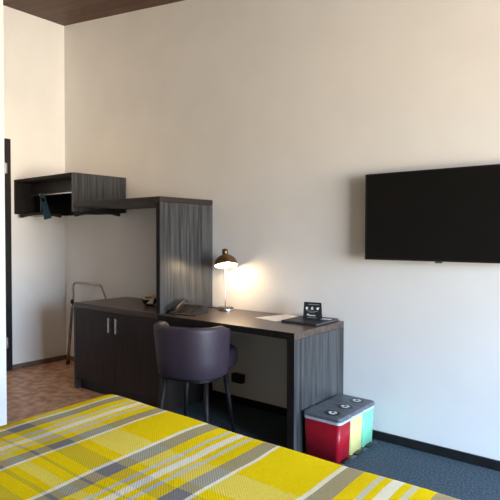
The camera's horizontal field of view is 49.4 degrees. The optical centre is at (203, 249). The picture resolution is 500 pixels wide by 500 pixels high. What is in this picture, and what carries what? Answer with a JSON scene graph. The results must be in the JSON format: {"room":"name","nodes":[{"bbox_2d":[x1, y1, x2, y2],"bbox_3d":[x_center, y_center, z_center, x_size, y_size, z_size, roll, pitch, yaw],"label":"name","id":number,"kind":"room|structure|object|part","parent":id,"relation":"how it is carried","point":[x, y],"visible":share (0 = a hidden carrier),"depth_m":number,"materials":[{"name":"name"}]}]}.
{"room":"hotel room","nodes":[
{"label":"hotel room","id":0,"kind":"room"},
{"bbox_2d":[0,0,6,425],"bbox_3d":[-1.962,-0.563,4.171,1.435,3.565,0.140,1,2,41],"label":"wall partition","id":1,"kind":"structure","parent":0,"point":[3,388],"depth_m":3.75,"materials":[{"name":"white paint"}]},
{"bbox_2d":[3,5,65,364],"bbox_3d":[-2.844,-0.503,4.371,0.150,3.735,3.950,1,2,41],"label":"wall","id":2,"kind":"structure","parent":0,"point":[33,46],"depth_m":5.53,"materials":[{"name":"paint"}]},
{"bbox_2d":[4,138,12,370],"bbox_3d":[-2.254,0.058,5.037,0.172,2.280,0.928,1,2,41],"label":"door","id":3,"kind":"structure","parent":2,"relation":"in","point":[7,142],"depth_m":5.31,"materials":[{"name":"black paint"}]},
{"bbox_2d":[13,355,65,369],"bbox_3d":[-1.690,1.160,5.597,0.014,0.049,0.618,1,2,41],"label":"baseboard","id":4,"kind":"structure","parent":2,"relation":"attached to","point":[62,357],"depth_m":5.58,"materials":[{"name":"wood"}]},
{"bbox_2d":[3,0,183,25],"bbox_3d":[0.005,-1.852,1.822,9.250,1.350,4.250,1,2,41],"label":"ceiling","id":5,"kind":"structure","parent":0,"point":[62,12],"depth_m":5.11,"materials":[{"name":"brown wood"}]},
{"bbox_2d":[6,359,499,499],"bbox_3d":[-0.051,1.351,1.952,9.100,0.150,3.950,1,2,41],"label":"floor","id":6,"kind":"structure","parent":0,"point":[456,479],"depth_m":3.73,"materials":[{"name":"blue carpet"}]},
{"bbox_2d":[66,282,106,364],"bbox_3d":[-1.119,0.759,5.369,0.802,0.859,0.100,1,2,41],"label":"luggage rack","id":7,"kind":"object","parent":6,"relation":"on","point":[74,283],"visible":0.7,"depth_m":5.55,"materials":[{"name":"silver metal"}]},
{"bbox_2d":[74,297,211,410],"bbox_3d":[-0.534,0.835,4.582,1.080,0.750,0.622,1,2,41],"label":"base cabinet","id":8,"kind":"object","parent":6,"relation":"on","point":[115,349],"visible":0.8,"depth_m":4.33,"materials":[{"name":"brown wood"}]},
{"bbox_3d":[-0.899,0.808,4.536,0.516,0.605,0.019,1,2,41],"label":"door","id":9,"kind":"part","parent":8,"relation":"part of","materials":[{"name":"brown wood"}]},
{"bbox_3d":[-0.760,0.610,4.380,0.022,0.120,0.027,1,2,41],"label":"handle","id":10,"kind":"part","parent":8,"relation":"part of","materials":[{"name":"silver metal"}]},
{"bbox_3d":[-0.693,0.611,4.320,0.022,0.120,0.027,1,2,41],"label":"handle","id":11,"kind":"part","parent":8,"relation":"part of","materials":[{"name":"silver metal"}]},
{"bbox_3d":[-0.521,0.817,4.203,0.486,0.605,0.019,1,2,41],"label":"door","id":12,"kind":"part","parent":8,"relation":"part of","materials":[{"name":"brown wood"}]},
{"bbox_2d":[74,297,211,318],"bbox_3d":[-0.526,0.481,4.582,1.080,0.042,0.598,1,2,41],"label":"countertop","id":13,"kind":"structure","parent":8,"relation":"on","point":[132,306],"depth_m":4.50,"materials":[{"name":"brown wood"}]},
{"bbox_2d":[73,196,212,313],"bbox_3d":[-0.526,0.024,4.570,1.080,0.871,0.599,1,2,41],"label":"shelf","id":14,"kind":"object","parent":13,"relation":"on","point":[184,226],"visible":0.98,"depth_m":4.20,"materials":[{"name":"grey wood"}]},
{"bbox_2d":[74,207,119,216],"bbox_3d":[-0.934,-0.335,4.764,0.410,0.081,0.044,0,1,5],"label":"hanger","id":15,"kind":"object","parent":14,"relation":"hanging from","point":[76,214],"visible":1,"depth_m":4.76,"materials":[{"name":"black plastic"}]},
{"bbox_3d":[-0.526,-0.391,4.560,1.080,0.040,0.598,1,2,41],"label":"shelf","id":16,"kind":"part","parent":14,"relation":"part of","materials":[{"name":"wood"}]},
{"bbox_3d":[-0.136,0.054,4.227,0.040,0.829,0.598,1,2,41],"label":"panel","id":17,"kind":"part","parent":14,"relation":"part of","materials":[{"name":"grey wood"}]},
{"bbox_2d":[142,298,155,305],"bbox_3d":[-0.447,0.435,4.507,0.135,0.052,0.135,1,2,41],"label":"bowl","id":18,"kind":"object","parent":13,"relation":"on","point":[143,301],"visible":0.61,"depth_m":4.47,"materials":[{"name":"black plastic"}]},
{"bbox_2d":[147,299,153,304],"bbox_3d":[-0.436,0.425,4.447,0.070,0.041,0.024,1,2,31],"label":"packet","id":19,"kind":"object","parent":18,"relation":"in","point":[151,301],"visible":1,"depth_m":4.44,"materials":[{"name":"white paper"}]},
{"bbox_2d":[153,321,236,432],"bbox_3d":[-0.031,0.849,3.589,0.481,0.774,0.650,1,2,26],"label":"tub chair","id":20,"kind":"object","parent":6,"relation":"on","point":[203,356],"visible":0.98,"depth_m":3.33,"materials":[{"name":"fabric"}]},
{"bbox_3d":[-0.269,1.031,3.472,0.093,0.416,0.038,-1,2,-32],"label":"leg","id":21,"kind":"part","parent":20,"relation":"part of","materials":[{"name":"black wood"}]},
{"bbox_3d":[-0.121,1.023,3.781,0.038,0.416,0.093,-1,2,-19],"label":"leg","id":22,"kind":"part","parent":20,"relation":"part of","materials":[{"name":"black wood"}]},
{"bbox_3d":[-0.108,0.632,3.428,0.481,0.332,0.302,1,2,26],"label":"backrest","id":23,"kind":"part","parent":20,"relation":"part of","materials":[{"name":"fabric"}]},
{"bbox_3d":[-0.049,0.807,3.551,0.340,0.032,0.360,1,2,26],"label":"seat frame","id":24,"kind":"part","parent":20,"relation":"part of","materials":[{"name":"black wood"}]},
{"bbox_3d":[0.023,1.034,3.331,0.038,0.416,0.093,-1,2,-19],"label":"leg","id":25,"kind":"part","parent":20,"relation":"part of","materials":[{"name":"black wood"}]},
{"bbox_3d":[0.171,1.027,3.641,0.093,0.416,0.038,-1,2,-32],"label":"leg","id":26,"kind":"part","parent":20,"relation":"part of","materials":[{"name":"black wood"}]},
{"bbox_3d":[-0.009,0.724,3.629,0.386,0.129,0.554,1,2,26],"label":"seat","id":27,"kind":"part","parent":20,"relation":"part of","materials":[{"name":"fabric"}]},
{"bbox_2d":[157,306,343,452],"bbox_3d":[0.309,0.853,3.834,1.170,0.750,0.629,1,2,41],"label":"desk","id":28,"kind":"object","parent":6,"relation":"on","point":[315,354],"visible":0.75,"depth_m":3.43,"materials":[{"name":"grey wood"}]},
{"bbox_2d":[169,298,207,315],"bbox_3d":[-0.107,0.424,4.023,0.218,0.100,0.210,1,2,27],"label":"telephone","id":29,"kind":"object","parent":28,"relation":"on","point":[178,308],"visible":1,"depth_m":3.99,"materials":[{"name":"black plastic"}]},
{"bbox_2d":[214,249,237,310],"bbox_3d":[0.176,0.230,4.179,0.180,0.480,0.182,1,2,41],"label":"desk lamp","id":30,"kind":"object","parent":28,"relation":"on","point":[224,261],"visible":1,"depth_m":4.17,"materials":[{"name":"brown metal"}]},
{"bbox_3d":[0.176,0.089,4.175,0.180,0.118,0.182,1,2,41],"label":"lamp shade","id":31,"kind":"part","parent":30,"relation":"part of","materials":[{"name":"brown metal"}]},
{"bbox_2d":[256,314,297,321],"bbox_3d":[0.550,0.478,3.814,0.297,0.002,0.210,-1,2,-35],"label":"paper sheet","id":32,"kind":"object","parent":28,"relation":"on","point":[275,318],"visible":0.79,"depth_m":3.82,"materials":[{"name":"white paper"}]},
{"bbox_2d":[281,316,338,325],"bbox_3d":[0.726,0.475,3.652,0.264,0.014,0.310,1,2,41],"label":"folder","id":33,"kind":"object","parent":28,"relation":"on","point":[296,320],"visible":0.73,"depth_m":3.60,"materials":[{"name":"black leather"}]},
{"bbox_2d":[303,302,321,319],"bbox_3d":[0.743,0.411,3.669,0.120,0.112,0.050,1,2,29],"label":"tent card","id":34,"kind":"object","parent":33,"relation":"on","point":[312,310],"visible":1,"depth_m":3.66,"materials":[{"name":"black paper"}]},
{"bbox_3d":[0.729,0.884,3.465,0.050,0.707,0.628,1,2,41],"label":"panel","id":35,"kind":"part","parent":28,"relation":"part of","materials":[{"name":"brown wood"}]},
{"bbox_2d":[303,394,376,464],"bbox_3d":[0.858,1.101,3.356,0.270,0.277,0.500,1,2,41],"label":"recycling bin","id":36,"kind":"object","parent":6,"relation":"on","point":[338,429],"visible":0.95,"depth_m":3.23,"materials":[{"name":"red plastic"}]},
{"bbox_2d":[305,418,349,462],"bbox_3d":[0.743,1.119,3.240,0.240,0.221,0.156,1,2,41],"label":"tub","id":37,"kind":"object","parent":36,"relation":"in","point":[327,440],"depth_m":3.17,"materials":[{"name":"red plastic"}]},
{"bbox_3d":[0.743,0.980,3.236,0.252,0.023,0.159,1,2,41],"label":"lid","id":38,"kind":"part","parent":36,"relation":"part of","materials":[{"name":"grey plastic"}]},
{"bbox_3d":[0.849,0.977,3.356,0.252,0.023,0.159,1,2,41],"label":"lid","id":39,"kind":"part","parent":36,"relation":"part of","materials":[{"name":"grey plastic"}]},
{"bbox_2d":[304,440,376,464],"bbox_3d":[0.853,1.233,3.364,0.256,0.013,0.500,1,2,41],"label":"tray","id":40,"kind":"object","parent":36,"relation":"attached to","point":[352,454],"depth_m":3.23,"materials":[{"name":"plastic"}]},
{"bbox_3d":[0.955,0.974,3.476,0.252,0.023,0.159,1,2,41],"label":"lid","id":41,"kind":"part","parent":36,"relation":"part of","materials":[{"name":"grey plastic"}]},
{"bbox_2d":[349,415,361,454],"bbox_3d":[0.849,1.116,3.360,0.240,0.221,0.156,1,2,41],"label":"tub","id":42,"kind":"object","parent":36,"relation":"in","point":[355,443],"depth_m":3.26,"materials":[{"name":"yellow plastic"}]},
{"bbox_2d":[361,408,372,446],"bbox_3d":[0.955,1.113,3.480,0.240,0.221,0.156,1,2,41],"label":"tub","id":43,"kind":"object","parent":36,"relation":"in","point":[367,416],"depth_m":3.38,"materials":[{"name":"green plastic"}]},
{"bbox_3d":[-0.484,0.796,1.141,1.855,1.000,2.163,1,2,41],"label":"bed","id":44,"kind":"object","parent":6,"relation":"on","visible":0},
{"bbox_2d":[0,394,459,499],"bbox_3d":[-0.368,0.891,1.271,1.891,0.381,1.929,1,2,41],"label":"plaid blanket","id":45,"kind":"object","parent":44,"relation":"on","point":[106,447],"visible":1,"depth_m":1.75,"materials":[{"name":"fabric"}]},
{"bbox_2d":[64,0,499,460],"bbox_3d":[1.643,-0.472,3.146,8.500,3.735,0.150,1,2,41],"label":"wall","id":46,"kind":"structure","parent":0,"point":[277,114],"depth_m":3.84,"materials":[{"name":"paint"}]},
{"bbox_2d":[14,172,125,215],"bbox_3d":[-1.303,-0.521,5.246,0.997,0.338,0.592,1,2,41],"label":"wall box","id":47,"kind":"object","parent":46,"relation":"attached to","point":[60,191],"visible":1,"depth_m":5.12,"materials":[{"name":"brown wood"}]},
{"bbox_2d":[20,193,61,217],"bbox_3d":[-1.609,-0.440,5.357,0.410,0.243,0.044,0,1,1],"label":"hanger","id":48,"kind":"object","parent":47,"relation":"hanging from","point":[35,213],"visible":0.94,"depth_m":5.35,"materials":[{"name":"black plastic"}]},
{"bbox_3d":[-1.315,-0.677,5.252,0.966,0.026,0.592,1,2,41],"label":"panel","id":49,"kind":"part","parent":47,"relation":"part of","materials":[{"name":"brown wood"}]},
{"bbox_2d":[40,195,51,219],"bbox_3d":[-1.543,-0.417,5.302,0.119,0.243,0.002,0,1,6],"label":"door sign","id":50,"kind":"object","parent":47,"relation":"hanging from","point":[46,213],"visible":1,"depth_m":5.30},
{"bbox_3d":[-1.385,-0.540,5.156,0.939,0.018,0.018,1,2,41],"label":"hanging rail","id":51,"kind":"part","parent":47,"relation":"part of","materials":[{"name":"silver metal"}]},
{"bbox_3d":[-0.941,-0.512,4.926,0.030,0.336,0.592,1,2,41],"label":"panel","id":52,"kind":"part","parent":47,"relation":"part of","materials":[{"name":"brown wood"}]},
{"bbox_2d":[231,372,244,383],"bbox_3d":[0.275,1.008,4.256,0.100,0.070,0.049,1,2,41],"label":"power outlet","id":53,"kind":"object","parent":46,"relation":"attached to","point":[236,377],"visible":1,"depth_m":4.24,"materials":[{"name":"black plastic"}]},
{"bbox_2d":[212,390,499,470],"bbox_3d":[1.971,1.226,2.789,7.180,0.057,0.014,1,2,41],"label":"baseboard","id":54,"kind":"structure","parent":46,"relation":"attached to","point":[485,462],"depth_m":3.38,"materials":[{"name":"black paint"}]},
{"bbox_2d":[365,164,499,262],"bbox_3d":[1.429,-0.199,3.186,0.964,0.555,0.082,1,2,41],"label":"television","id":55,"kind":"object","parent":46,"relation":"attached to","point":[441,215],"visible":1,"depth_m":3.19,"materials":[{"name":"black plastic"}]}
]}

